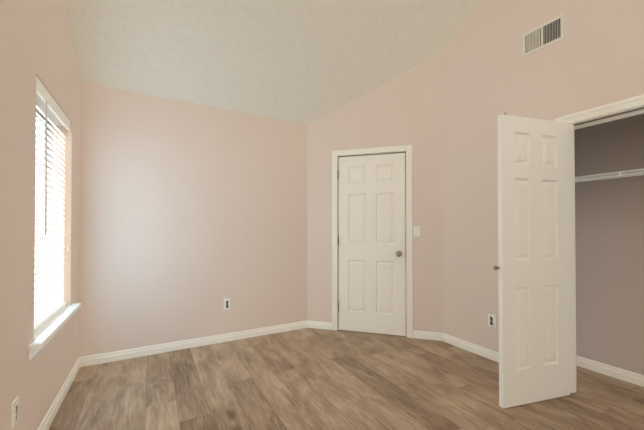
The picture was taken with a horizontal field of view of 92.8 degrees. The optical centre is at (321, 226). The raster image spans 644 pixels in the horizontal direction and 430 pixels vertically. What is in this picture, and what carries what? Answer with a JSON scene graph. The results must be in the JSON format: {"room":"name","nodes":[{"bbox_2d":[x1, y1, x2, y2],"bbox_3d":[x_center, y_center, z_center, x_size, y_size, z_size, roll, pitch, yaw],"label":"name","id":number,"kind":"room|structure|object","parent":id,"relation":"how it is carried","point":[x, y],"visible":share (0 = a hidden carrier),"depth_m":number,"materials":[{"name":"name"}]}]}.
{"room":"empty bedroom","nodes":[
{"label":"empty bedroom","id":0,"kind":"room"},
{"bbox_2d":[0,0,80,429],"bbox_3d":[-1.161,-0.930,0.817,0.160,4.250,4.390,0,-1,-29],"label":"wall","id":1,"kind":"structure","parent":0,"point":[36,38],"depth_m":1.56,"materials":[{"name":"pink paint"}]},
{"bbox_2d":[11,396,18,428],"bbox_3d":[-1.401,0.851,1.403,0.009,0.115,0.070,0,-1,-29],"label":"electrical outlet","id":2,"kind":"object","parent":1,"relation":"attached to","point":[15,413],"visible":0.98,"depth_m":1.39,"materials":[{"name":"white plastic"}]},
{"bbox_2d":[35,104,55,206],"bbox_3d":[-1.841,-0.091,1.949,0.072,1.455,0.844,0,-1,-29],"label":"window","id":3,"kind":"structure","parent":1,"relation":"in","point":[50,131],"depth_m":2.28,"materials":[{"name":"white glass"}]},
{"bbox_2d":[34,99,69,332],"bbox_3d":[-1.767,-0.085,1.990,0.078,1.367,0.832,0,-1,-29],"label":"window blind","id":4,"kind":"object","parent":1,"relation":"attached to","point":[49,303],"visible":0.73,"depth_m":1.99,"materials":[{"name":"white plastic"}]},
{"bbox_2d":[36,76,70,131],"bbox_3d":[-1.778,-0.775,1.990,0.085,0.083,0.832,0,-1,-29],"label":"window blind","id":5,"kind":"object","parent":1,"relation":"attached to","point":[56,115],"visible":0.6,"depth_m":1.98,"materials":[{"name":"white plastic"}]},
{"bbox_2d":[28,303,80,359],"bbox_3d":[-1.751,0.647,1.983,0.150,0.080,1.009,0,-1,-29],"label":"window sill","id":6,"kind":"structure","parent":1,"relation":"attached to","point":[45,334],"depth_m":1.82,"materials":[{"name":"white wood"}]},
{"bbox_2d":[38,357,81,429],"bbox_3d":[-1.084,1.154,0.838,0.015,0.083,4.150,0,-1,-29],"label":"baseboard","id":7,"kind":"structure","parent":1,"relation":"attached to","point":[56,404],"depth_m":2.06,"materials":[{"name":"white wood"}]},
{"bbox_2d":[79,82,306,356],"bbox_3d":[-1.204,-0.905,3.237,2.440,4.250,0.120,0,-1,-29],"label":"wall","id":8,"kind":"structure","parent":0,"point":[193,216],"depth_m":3.06,"materials":[{"name":"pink paint"}]},
{"bbox_2d":[82,321,306,366],"bbox_3d":[-1.120,1.178,3.184,2.176,0.083,0.015,0,-1,-29],"label":"baseboard","id":9,"kind":"structure","parent":8,"relation":"attached to","point":[83,361],"depth_m":3.05,"materials":[{"name":"white wood"}]},
{"bbox_2d":[224,299,230,309],"bbox_3d":[-1.006,0.830,3.255,0.070,0.115,0.009,0,-1,-29],"label":"electrical outlet","id":10,"kind":"object","parent":8,"relation":"attached to","point":[227,302],"visible":1,"depth_m":3.25,"materials":[{"name":"white plastic"}]},
{"bbox_2d":[64,0,482,123],"bbox_3d":[0.525,-2.018,1.767,4.700,1.955,4.950,0,-1,-29],"label":"ceiling","id":11,"kind":"structure","parent":0,"point":[304,61],"depth_m":2.81,"materials":[{"name":"paint"}]},
{"bbox_2d":[48,328,643,429],"bbox_3d":[0.525,1.264,1.733,4.900,0.120,5.350,0,-1,-29],"label":"floor","id":12,"kind":"structure","parent":0,"point":[310,379],"depth_m":2.23,"materials":[{"name":"brown wood"}]},
{"bbox_2d":[307,54,441,335],"bbox_3d":[0.571,-0.902,3.574,1.730,4.250,0.120,0,-1,17],"label":"wall","id":13,"kind":"structure","parent":0,"point":[405,108],"depth_m":3.43,"materials":[{"name":"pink paint"}]},
{"bbox_2d":[338,153,405,335],"bbox_3d":[0.551,0.200,3.490,0.768,2.030,0.106,0,-1,17],"label":"entry door","id":14,"kind":"structure","parent":13,"relation":"in","point":[372,243],"depth_m":3.50,"materials":[{"name":"white paint"}]},
{"bbox_2d":[332,145,412,337],"bbox_3d":[0.573,0.165,3.551,0.912,2.116,0.141,0,-1,17],"label":"door frame","id":15,"kind":"structure","parent":13,"relation":"attached to","point":[408,229],"depth_m":3.45,"materials":[{"name":"white wood"}]},
{"bbox_2d":[307,320,441,340],"bbox_3d":[0.551,1.181,3.488,1.542,0.083,0.015,0,-1,17],"label":"baseboard","id":16,"kind":"structure","parent":13,"relation":"attached to","point":[427,335],"depth_m":3.34,"materials":[{"name":"white wood"}]},
{"bbox_2d":[413,226,419,236],"bbox_3d":[1.032,0.056,3.352,0.070,0.115,0.018,0,-1,17],"label":"light switch","id":17,"kind":"object","parent":13,"relation":"attached to","point":[416,231],"visible":1,"depth_m":3.35,"materials":[{"name":"white plastic"}]},
{"bbox_2d":[441,0,643,384],"bbox_3d":[2.080,-0.918,1.991,0.120,4.250,3.290,0,-1,-29],"label":"wall","id":18,"kind":"structure","parent":0,"point":[594,58],"depth_m":2.79,"materials":[{"name":"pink paint"}]},
{"bbox_2d":[442,333,498,362],"bbox_3d":[1.534,1.174,2.810,0.015,0.083,1.063,0,-1,-29],"label":"baseboard","id":19,"kind":"structure","parent":18,"relation":"attached to","point":[484,352],"depth_m":2.96,"materials":[{"name":"white wood"}]},
{"bbox_2d":[488,314,495,327],"bbox_3d":[1.547,0.863,2.797,0.009,0.115,0.070,0,-1,-29],"label":"electrical outlet","id":20,"kind":"object","parent":18,"relation":"attached to","point":[491,320],"visible":1,"depth_m":2.79,"materials":[{"name":"white plastic"}]},
{"bbox_2d":[493,112,575,408],"bbox_3d":[1.491,0.218,2.148,0.723,1.968,0.064,0,-1,-16],"label":"closet door","id":21,"kind":"structure","parent":18,"relation":"in","point":[536,265],"depth_m":2.11,"materials":[{"name":"white paint"}]},
{"bbox_2d":[522,13,563,56],"bbox_3d":[1.754,-1.513,2.446,0.012,0.195,0.298,0,-1,-29],"label":"air vent","id":22,"kind":"object","parent":18,"relation":"in","point":[546,34],"visible":1,"depth_m":2.44,"materials":[{"name":"white metal"}]},
{"bbox_2d":[554,94,643,383],"bbox_3d":[2.179,0.186,1.781,0.142,2.038,1.377,0,-1,-29],"label":"trim","id":23,"kind":"structure","parent":18,"relation":"attached to","point":[614,109],"depth_m":2.11,"materials":[{"name":"white wood"}]},
{"bbox_2d":[575,114,643,374],"bbox_3d":[2.476,-0.093,1.946,0.537,2.600,2.440,0,-1,-29],"label":"wall","id":24,"kind":"structure","parent":0,"point":[609,226],"depth_m":2.49,"materials":[{"name":"paint"}]},
{"bbox_2d":[575,169,643,182],"bbox_3d":[2.468,-0.259,1.943,0.310,0.276,2.199,0,-1,-29],"label":"closet shelf","id":25,"kind":"object","parent":24,"relation":"attached to","point":[610,176],"visible":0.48,"depth_m":2.33,"materials":[{"name":"white metal"}]},
{"bbox_2d":[576,355,643,386],"bbox_3d":[2.599,1.166,2.001,0.015,0.083,2.200,0,-1,-29],"label":"baseboard","id":26,"kind":"structure","parent":24,"relation":"attached to","point":[617,373],"depth_m":2.47,"materials":[{"name":"white wood"}]}
]}

